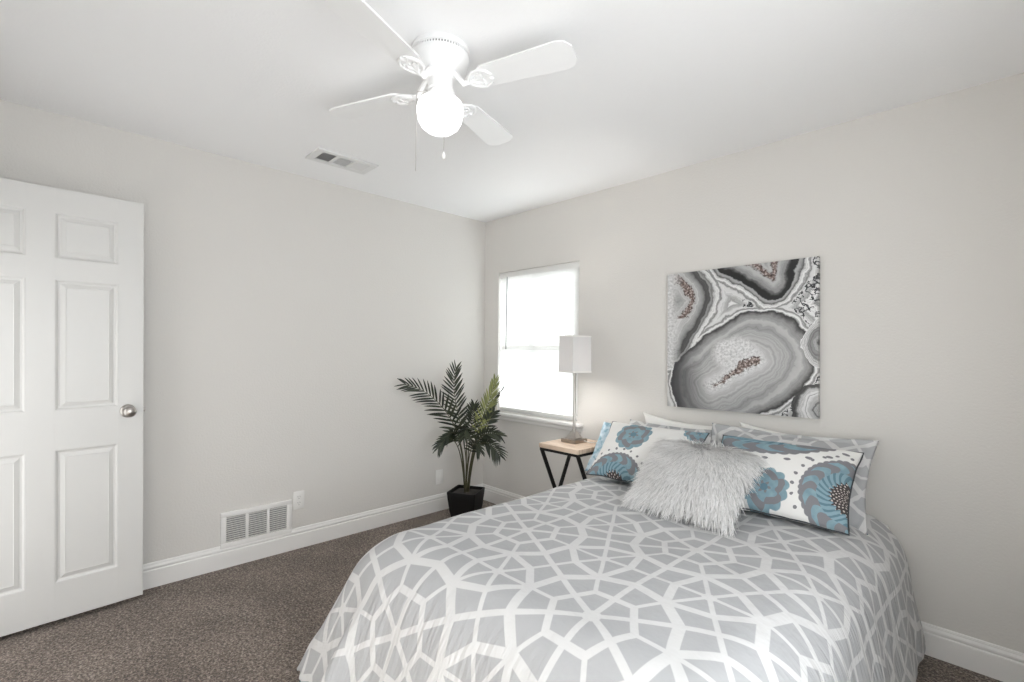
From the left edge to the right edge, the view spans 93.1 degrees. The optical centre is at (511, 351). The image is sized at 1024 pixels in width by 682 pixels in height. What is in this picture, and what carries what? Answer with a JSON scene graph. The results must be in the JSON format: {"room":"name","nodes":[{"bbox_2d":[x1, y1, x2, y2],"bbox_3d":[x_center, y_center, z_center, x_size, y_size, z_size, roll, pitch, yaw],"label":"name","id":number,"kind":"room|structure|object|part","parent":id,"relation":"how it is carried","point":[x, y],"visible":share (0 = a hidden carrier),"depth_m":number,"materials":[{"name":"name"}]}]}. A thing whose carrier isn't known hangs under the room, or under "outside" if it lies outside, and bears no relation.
{"room":"bedroom","nodes":[
{"label":"bedroom","id":0,"kind":"room"},
{"bbox_2d":[0,99,485,563],"bbox_3d":[-1.446,0.070,3.227,3.480,2.440,0.140,1,0,-44],"label":"wall","id":1,"kind":"structure","parent":0,"point":[284,312],"depth_m":3.08,"materials":[{"name":"white paint"}]},
{"bbox_2d":[220,500,291,548],"bbox_3d":[-1.576,1.067,3.007,0.405,0.212,0.012,1,0,-44],"label":"air vent","id":2,"kind":"object","parent":1,"relation":"in","point":[247,525],"visible":1,"depth_m":3.00,"materials":[{"name":"white metal"}]},
{"bbox_2d":[293,490,303,509],"bbox_3d":[-1.397,0.976,3.180,0.072,0.117,0.008,1,0,-44],"label":"wall outlet","id":3,"kind":"object","parent":1,"relation":"attached to","point":[298,496],"visible":1,"depth_m":3.18,"materials":[{"name":"white plastic"}]},
{"bbox_2d":[143,484,482,589],"bbox_3d":[-1.405,1.224,3.171,3.200,0.134,0.015,1,0,-44],"label":"baseboard","id":4,"kind":"structure","parent":1,"relation":"attached to","point":[161,572],"depth_m":3.11,"materials":[{"name":"white paint"}]},
{"bbox_2d":[436,469,442,484],"bbox_3d":[-0.592,1.025,3.958,0.072,0.117,0.008,1,0,-44],"label":"wall outlet","id":5,"kind":"object","parent":1,"relation":"attached to","point":[439,473],"visible":1,"depth_m":3.96,"materials":[{"name":"white plastic"}]},
{"bbox_2d":[447,485,484,516],"bbox_3d":[-0.353,1.184,3.731,0.230,0.238,0.230,1,0,17],"label":"pot","id":6,"kind":"object","parent":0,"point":[461,499],"depth_m":3.65,"materials":[{"name":"black plastic"}]},
{"bbox_2d":[0,500,1001,681],"bbox_3d":[-0.162,1.335,1.867,3.500,0.060,3.900,1,0,-44],"label":"floor","id":7,"kind":"structure","parent":0,"point":[256,620],"depth_m":2.24,"materials":[{"name":"brown carpet"}]},
{"bbox_2d":[394,360,507,516],"bbox_3d":[-0.427,0.682,3.660,0.823,1.240,0.420,1,0,8],"label":"potted palm","id":8,"kind":"object","parent":7,"relation":"on","point":[465,498],"visible":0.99,"depth_m":3.64,"materials":[{"name":"green plant"}]},
{"bbox_2d":[539,439,596,487],"bbox_3d":[0.406,0.953,3.141,0.350,0.717,0.320,1,0,-44],"label":"side table","id":9,"kind":"object","parent":7,"relation":"on","point":[579,450],"visible":0.36,"depth_m":3.06,"materials":[{"name":"brown wood"}]},
{"bbox_3d":[0.304,0.966,3.247,0.339,0.676,0.018,1,0,-44],"label":"leg","id":10,"kind":"part","parent":9,"relation":"part of","materials":[{"name":"black metal"}]},
{"bbox_3d":[0.304,0.966,3.247,0.339,0.676,0.018,1,0,-44],"label":"leg","id":11,"kind":"part","parent":9,"relation":"part of","materials":[{"name":"black metal"}]},
{"bbox_3d":[0.410,0.631,3.141,0.342,0.018,0.312,1,0,-44],"label":"frame","id":12,"kind":"part","parent":9,"relation":"part of","materials":[{"name":"black metal"}]},
{"bbox_2d":[558,335,596,443],"bbox_3d":[0.473,0.473,3.199,0.312,1.145,0.184,1,0,-23],"label":"table lamp","id":13,"kind":"object","parent":9,"relation":"on","point":[574,350],"visible":0.97,"depth_m":3.13,"materials":[{"name":"white fabric"}]},
{"bbox_3d":[0.408,0.326,3.178,0.032,0.402,0.032,1,0,-44],"label":"stem","id":14,"kind":"part","parent":13,"relation":"part of","materials":[{"name":"silver metal"}]},
{"bbox_3d":[0.412,0.020,3.178,0.152,0.230,0.152,1,0,-30],"label":"lamp shade","id":15,"kind":"part","parent":13,"relation":"part of","materials":[{"name":"white fabric"}]},
{"bbox_3d":[0.411,0.135,3.178,0.154,0.010,0.154,1,0,-30],"label":"shade trim","id":16,"kind":"part","parent":13,"relation":"part of","materials":[{"name":"white fabric"}]},
{"bbox_3d":[0.413,-0.095,3.178,0.150,0.010,0.150,1,0,-30],"label":"shade trim","id":17,"kind":"part","parent":13,"relation":"part of","materials":[{"name":"white fabric"}]},
{"bbox_3d":[0.508,0.969,3.035,0.339,0.676,0.018,1,0,-44],"label":"leg","id":18,"kind":"part","parent":9,"relation":"part of","materials":[{"name":"black metal"}]},
{"bbox_3d":[0.577,1.032,2.034,1.870,0.563,1.370,1,0,-44],"label":"bed","id":19,"kind":"object","parent":7,"relation":"on","visible":0},
{"bbox_2d":[297,476,925,681],"bbox_3d":[0.445,1.028,1.920,2.079,0.655,1.841,1,0,-44],"label":"duvet","id":20,"kind":"object","parent":19,"relation":"on","point":[564,583],"visible":0.82,"depth_m":1.52,"materials":[{"name":"fabric"}]},
{"bbox_2d":[585,422,610,470],"bbox_3d":[0.623,0.574,2.831,0.331,0.272,0.210,1,0,42],"label":"pillow","id":21,"kind":"object","parent":20,"relation":"on","point":[605,429],"visible":0.19,"depth_m":2.90,"materials":[{"name":"fabric"}]},
{"bbox_2d":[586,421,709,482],"bbox_3d":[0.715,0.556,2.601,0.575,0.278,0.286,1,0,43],"label":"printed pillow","id":22,"kind":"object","parent":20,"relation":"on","point":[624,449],"visible":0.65,"depth_m":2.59,"materials":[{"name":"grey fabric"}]},
{"bbox_2d":[629,419,711,444],"bbox_3d":[0.851,0.586,2.746,0.250,0.314,0.580,1,0,-44],"label":"pillow sham","id":23,"kind":"object","parent":20,"relation":"on","point":[633,422],"visible":0.13,"depth_m":2.82,"materials":[{"name":"fabric"}]},
{"bbox_2d":[620,437,772,537],"bbox_3d":[0.799,0.580,2.158,0.591,0.359,0.433,1,0,42],"label":"fur pillow","id":24,"kind":"object","parent":20,"relation":"on","point":[701,483],"visible":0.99,"depth_m":2.08,"materials":[{"name":"grey fur"}]},
{"bbox_2d":[739,422,784,433],"bbox_3d":[1.420,0.590,2.405,0.155,0.407,0.632,1,0,-45],"label":"pillow","id":25,"kind":"object","parent":20,"relation":"on","point":[743,425],"visible":0.02,"depth_m":2.58,"materials":[{"name":"white fabric"}]},
{"bbox_2d":[721,435,863,535],"bbox_3d":[1.170,0.561,2.144,0.586,0.284,0.306,1,0,44],"label":"printed pillow","id":26,"kind":"object","parent":20,"relation":"on","point":[810,485],"visible":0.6,"depth_m":2.02,"materials":[{"name":"grey fabric"}]},
{"bbox_2d":[710,423,878,534],"bbox_3d":[1.272,0.570,2.318,0.742,0.352,0.270,1,0,44],"label":"pillow sham","id":27,"kind":"object","parent":20,"relation":"on","point":[857,509],"visible":0.33,"depth_m":2.20,"materials":[{"name":"fabric"}]},
{"bbox_2d":[643,412,711,429],"bbox_3d":[1.009,0.592,2.829,0.156,0.409,0.626,1,0,-41],"label":"pillow","id":28,"kind":"object","parent":19,"relation":"on","point":[649,418],"visible":0.18,"depth_m":2.90,"materials":[{"name":"white fabric"}]},
{"bbox_2d":[0,0,1023,221],"bbox_3d":[-0.126,-1.175,1.874,3.480,0.080,3.900,1,0,-44],"label":"ceiling","id":29,"kind":"structure","parent":0,"point":[653,87],"depth_m":2.00,"materials":[{"name":"white paint"}]},
{"bbox_2d":[305,147,378,174],"bbox_3d":[-1.020,-1.140,2.922,0.370,0.010,0.200,1,0,-44],"label":"ceiling vent","id":30,"kind":"object","parent":29,"relation":"in","point":[321,155],"visible":1,"depth_m":2.91,"materials":[{"name":"white metal"}]},
{"bbox_2d":[324,0,576,170],"bbox_3d":[-0.271,-0.909,1.831,0.803,0.455,0.803,1,0,-19],"label":"ceiling fan","id":31,"kind":"object","parent":29,"relation":"hanging from","point":[441,59],"visible":1,"depth_m":1.75,"materials":[{"name":"white metal"}]},
{"bbox_3d":[-0.583,-0.998,1.980,0.363,0.024,0.132,1,0,26],"label":"blade","id":32,"kind":"part","parent":31,"relation":"part of","materials":[{"name":"white wood"}]},
{"bbox_3d":[-0.419,-0.996,1.518,0.132,0.024,0.363,1,0,26],"label":"blade","id":33,"kind":"part","parent":31,"relation":"part of","materials":[{"name":"white wood"}]},
{"bbox_3d":[-0.342,-0.834,1.836,0.043,0.304,0.002,1,0,4],"label":"pull chain","id":34,"kind":"part","parent":31,"relation":"part of","materials":[{"name":"silver metal"}]},
{"bbox_3d":[-0.271,-0.885,1.831,0.173,0.131,0.173,1,0,-44],"label":"light globe","id":35,"kind":"part","parent":31,"relation":"part of","materials":[{"name":"white glass"}]},
{"bbox_2d":[414,38,467,53],"bbox_3d":[-0.269,-1.110,1.831,0.207,0.014,0.207,1,0,-44],"label":"vent","id":36,"kind":"object","parent":31,"relation":"attached to","point":[457,44],"depth_m":1.74,"materials":[{"name":"white metal"}]},
{"bbox_3d":[-0.121,-0.993,2.144,0.132,0.024,0.363,1,0,26],"label":"blade","id":37,"kind":"part","parent":31,"relation":"part of","materials":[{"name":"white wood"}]},
{"bbox_3d":[0.043,-0.991,1.682,0.363,0.024,0.132,1,0,26],"label":"blade","id":38,"kind":"part","parent":31,"relation":"part of","materials":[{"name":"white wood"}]},
{"bbox_2d":[483,73,1023,652],"bbox_3d":[1.061,0.099,3.034,0.140,2.440,3.620,1,0,-44],"label":"wall","id":39,"kind":"structure","parent":0,"point":[912,215],"depth_m":2.25,"materials":[{"name":"white paint"}]},
{"bbox_2d":[495,406,583,431],"bbox_3d":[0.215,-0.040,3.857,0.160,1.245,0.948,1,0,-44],"label":"window sill","id":40,"kind":"structure","parent":39,"relation":"in","point":[558,424],"depth_m":3.78,"materials":[{"name":"white plastic"}]},
{"bbox_3d":[0.242,-0.071,3.903,0.058,1.182,0.868,1,0,-44],"label":"frame","id":41,"kind":"part","parent":40,"relation":"part of","materials":[{"name":"white plastic"}]},
{"bbox_3d":[0.196,0.533,3.844,0.123,0.024,0.948,1,0,-44],"label":"sill","id":42,"kind":"part","parent":40,"relation":"part of","materials":[{"name":"white paint"}]},
{"bbox_2d":[500,261,578,418],"bbox_3d":[0.200,-0.081,3.862,0.056,1.161,0.860,1,0,-44],"label":"window","id":43,"kind":"structure","parent":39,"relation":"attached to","point":[540,305],"depth_m":3.86,"materials":[{"name":"white glass"}]},
{"bbox_3d":[-0.009,-0.075,4.073,0.002,1.120,0.002,1,0,1],"label":"ladder cord","id":44,"kind":"part","parent":43,"relation":"part of","materials":[{"name":"white fabric"}]},
{"bbox_3d":[0.201,0.489,3.870,0.026,0.020,0.856,1,0,-44],"label":"rail","id":45,"kind":"part","parent":43,"relation":"part of","materials":[{"name":"white plastic"}]},
{"bbox_2d":[667,256,819,418],"bbox_3d":[1.252,-0.067,2.713,0.034,0.810,0.810,1,0,-44],"label":"print","id":46,"kind":"object","parent":39,"relation":"attached to","point":[744,338],"visible":1,"depth_m":2.65,"materials":[{"name":"grey fabric"}]},
{"bbox_2d":[483,484,1023,681],"bbox_3d":[0.992,1.251,2.980,0.015,0.134,3.620,1,0,-44],"label":"baseboard","id":47,"kind":"structure","parent":39,"relation":"attached to","point":[1000,663],"depth_m":2.03,"materials":[{"name":"white paint"}]},
{"bbox_3d":[-1.342,0.072,0.714,0.140,2.440,3.620,1,0,-44],"label":"wall","id":48,"kind":"structure","parent":0,"visible":0},
{"bbox_2d":[0,178,144,636],"bbox_3d":[-2.144,0.250,2.208,0.105,2.015,0.782,1,0,42],"label":"door","id":49,"kind":"structure","parent":48,"relation":"in","point":[72,262],"depth_m":2.29,"materials":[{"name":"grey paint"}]},
{"bbox_3d":[-1.918,0.302,2.431,0.070,0.066,0.066,1,0,42],"label":"knob","id":50,"kind":"part","parent":49,"relation":"part of","materials":[{"name":"silver metal"}]}
]}

